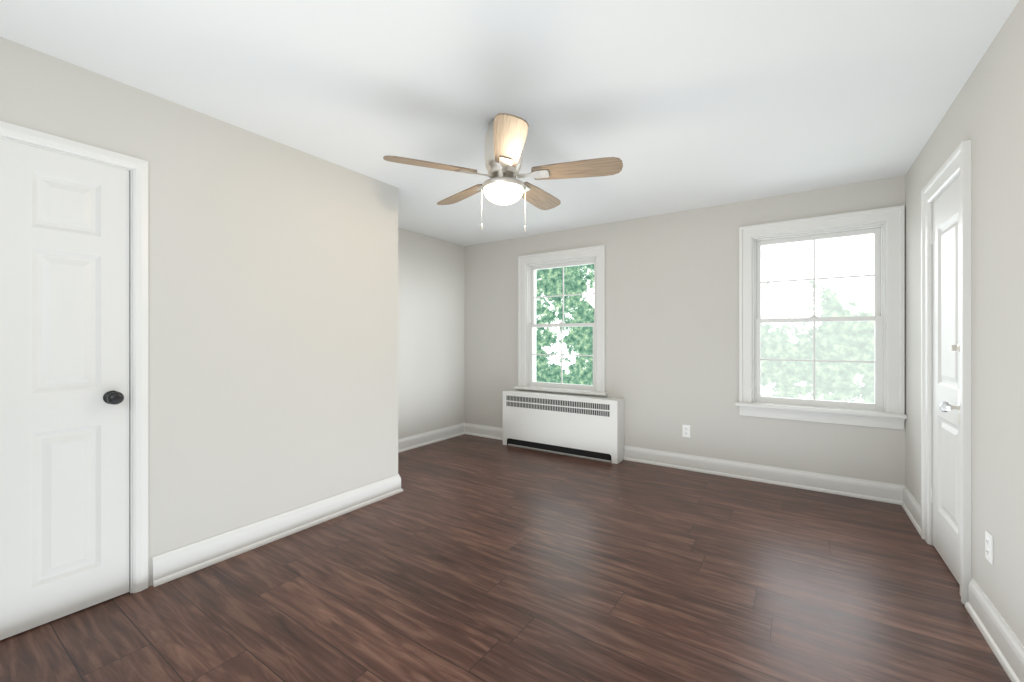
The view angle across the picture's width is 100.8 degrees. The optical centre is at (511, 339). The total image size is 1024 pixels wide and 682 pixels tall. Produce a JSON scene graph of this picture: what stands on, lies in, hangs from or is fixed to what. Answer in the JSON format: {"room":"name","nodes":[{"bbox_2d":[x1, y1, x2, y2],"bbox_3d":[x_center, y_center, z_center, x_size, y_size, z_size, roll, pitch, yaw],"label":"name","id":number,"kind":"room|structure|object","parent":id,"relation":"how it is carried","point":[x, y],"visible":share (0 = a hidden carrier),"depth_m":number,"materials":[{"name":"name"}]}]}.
{"room":"empty bedroom","nodes":[
{"label":"empty bedroom","id":0,"kind":"room"},
{"bbox_2d":[0,37,397,586],"bbox_3d":[-1.847,0.000,2.126,0.120,2.440,3.160,0,0,34],"label":"wall","id":1,"kind":"structure","parent":0,"point":[272,328],"depth_m":2.45,"materials":[{"name":"grey paint"}]},
{"bbox_2d":[0,138,128,639],"bbox_3d":[-2.035,0.199,1.723,0.108,2.030,0.745,0,0,34],"label":"door","id":2,"kind":"structure","parent":1,"relation":"in","point":[64,384],"depth_m":1.86,"materials":[{"name":"white wood"}]},
{"bbox_2d":[0,121,147,592],"bbox_3d":[-2.085,0.171,1.756,0.138,2.098,0.876,0,0,34],"label":"door frame","id":3,"kind":"structure","parent":1,"relation":"attached to","point":[138,167],"depth_m":2.05,"materials":[{"name":"white wood"}]},
{"bbox_2d":[152,474,402,586],"bbox_3d":[-1.331,1.150,2.758,0.028,0.140,1.592,0,0,34],"label":"baseboard","id":4,"kind":"structure","parent":1,"relation":"attached to","point":[174,564],"depth_m":2.52,"materials":[{"name":"white wood"}]},
{"bbox_2d":[398,228,463,438],"bbox_3d":[-1.252,0.000,4.716,0.150,2.440,2.040,0,0,34],"label":"wall","id":5,"kind":"structure","parent":0,"point":[430,333],"depth_m":5.00,"materials":[{"name":"grey paint"}]},
{"bbox_2d":[398,423,463,452],"bbox_3d":[-1.144,1.150,4.716,0.028,0.140,1.920,0,0,34],"label":"baseboard","id":6,"kind":"structure","parent":5,"relation":"attached to","point":[411,442],"depth_m":4.97,"materials":[{"name":"white wood"}]},
{"bbox_2d":[0,434,1010,681],"bbox_3d":[-0.212,1.280,2.314,5.960,0.120,5.300,0,0,34],"label":"floor","id":7,"kind":"structure","parent":0,"point":[468,558],"depth_m":2.01,"materials":[{"name":"laminate"}]},
{"bbox_2d":[503,390,623,463],"bbox_3d":[0.518,0.910,4.630,1.380,0.620,0.197,0,0,34],"label":"radiator cover","id":8,"kind":"object","parent":7,"relation":"on","point":[587,427],"visible":1,"depth_m":4.48,"materials":[{"name":"metal"}]},
{"bbox_2d":[0,0,1018,245],"bbox_3d":[-0.212,-1.280,2.314,5.960,0.120,5.300,0,0,34],"label":"ceiling","id":9,"kind":"structure","parent":0,"point":[682,104],"depth_m":2.00,"materials":[{"name":"paint"}]},
{"bbox_2d":[383,113,622,231],"bbox_3d":[-0.028,-0.913,2.439,1.254,0.609,1.215,0,0,34],"label":"fan","id":10,"kind":"object","parent":9,"relation":"hanging from","point":[505,137],"visible":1,"depth_m":2.30,"materials":[{"name":"brown wood"}]},
{"bbox_2d":[464,175,904,485],"bbox_3d":[1.208,0.000,4.420,4.560,2.440,0.220,0,0,34],"label":"wall","id":11,"kind":"structure","parent":0,"point":[672,323],"depth_m":4.02,"materials":[{"name":"grey paint"}]},
{"bbox_2d":[464,423,502,439],"bbox_3d":[-0.305,1.150,5.291,0.716,0.140,0.028,0,0,34],"label":"baseboard","id":12,"kind":"structure","parent":11,"relation":"attached to","point":[469,429],"depth_m":5.32,"materials":[{"name":"white wood"}]},
{"bbox_2d":[514,245,607,395],"bbox_3d":[0.572,-0.205,4.801,1.130,1.569,0.280,0,0,34],"label":"window","id":13,"kind":"structure","parent":11,"relation":"in","point":[529,265],"depth_m":4.78,"materials":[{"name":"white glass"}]},
{"bbox_2d":[682,425,689,437],"bbox_3d":[1.641,0.860,3.990,0.070,0.114,0.008,0,0,34],"label":"electrical outlet","id":14,"kind":"object","parent":11,"relation":"attached to","point":[685,430],"visible":1,"depth_m":3.99,"materials":[{"name":"plastic"}]},
{"bbox_2d":[624,446,895,503],"bbox_3d":[2.023,1.150,3.721,2.126,0.140,0.028,0,0,34],"label":"baseboard","id":15,"kind":"structure","parent":11,"relation":"attached to","point":[845,486],"depth_m":3.60,"materials":[{"name":"white wood"}]},
{"bbox_2d":[735,205,906,429],"bbox_3d":[2.490,-0.163,3.507,1.111,1.655,0.280,0,0,34],"label":"window","id":16,"kind":"structure","parent":11,"relation":"in","point":[886,228],"depth_m":3.36,"materials":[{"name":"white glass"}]},
{"bbox_2d":[905,0,1023,645],"bbox_3d":[1.554,0.000,0.990,0.150,2.440,5.080,0,0,34],"label":"wall","id":17,"kind":"structure","parent":0,"point":[985,113],"depth_m":1.73,"materials":[{"name":"grey paint"}]},
{"bbox_2d":[896,484,920,535],"bbox_3d":[2.715,1.150,2.870,0.028,0.140,0.583,0,0,34],"label":"baseboard","id":18,"kind":"structure","parent":17,"relation":"attached to","point":[904,498],"depth_m":2.95,"materials":[{"name":"white wood"}]},
{"bbox_2d":[930,176,959,584],"bbox_3d":[2.317,0.201,2.284,0.109,2.022,0.586,0,0,34],"label":"door","id":19,"kind":"structure","parent":17,"relation":"in","point":[945,488],"depth_m":2.28,"materials":[{"name":"white wood"}]},
{"bbox_2d":[921,140,971,603],"bbox_3d":[2.378,0.151,2.238,0.178,2.138,0.796,0,0,34],"label":"door frame","id":20,"kind":"structure","parent":17,"relation":"attached to","point":[955,164],"depth_m":2.02,"materials":[{"name":"white wood"}]},
{"bbox_2d":[985,530,992,564],"bbox_3d":[1.975,0.860,1.756,0.008,0.114,0.070,0,0,34],"label":"electrical outlet","id":21,"kind":"object","parent":17,"relation":"attached to","point":[988,546],"visible":0.98,"depth_m":1.75,"materials":[{"name":"plastic"}]},
{"bbox_2d":[965,578,1023,681],"bbox_3d":[1.112,1.150,0.494,0.028,0.140,3.463,0,0,34],"label":"baseboard","id":22,"kind":"structure","parent":17,"relation":"attached to","point":[1002,640],"depth_m":1.66,"materials":[{"name":"white wood"}]},
{"label":"outside","id":23,"kind":"structure","parent":0,"visible":0},
{"bbox_2d":[536,234,874,402],"bbox_3d":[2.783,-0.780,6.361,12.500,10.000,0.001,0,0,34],"label":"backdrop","id":24,"kind":"structure","parent":23,"point":[782,337],"depth_m":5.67,"materials":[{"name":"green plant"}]}
]}

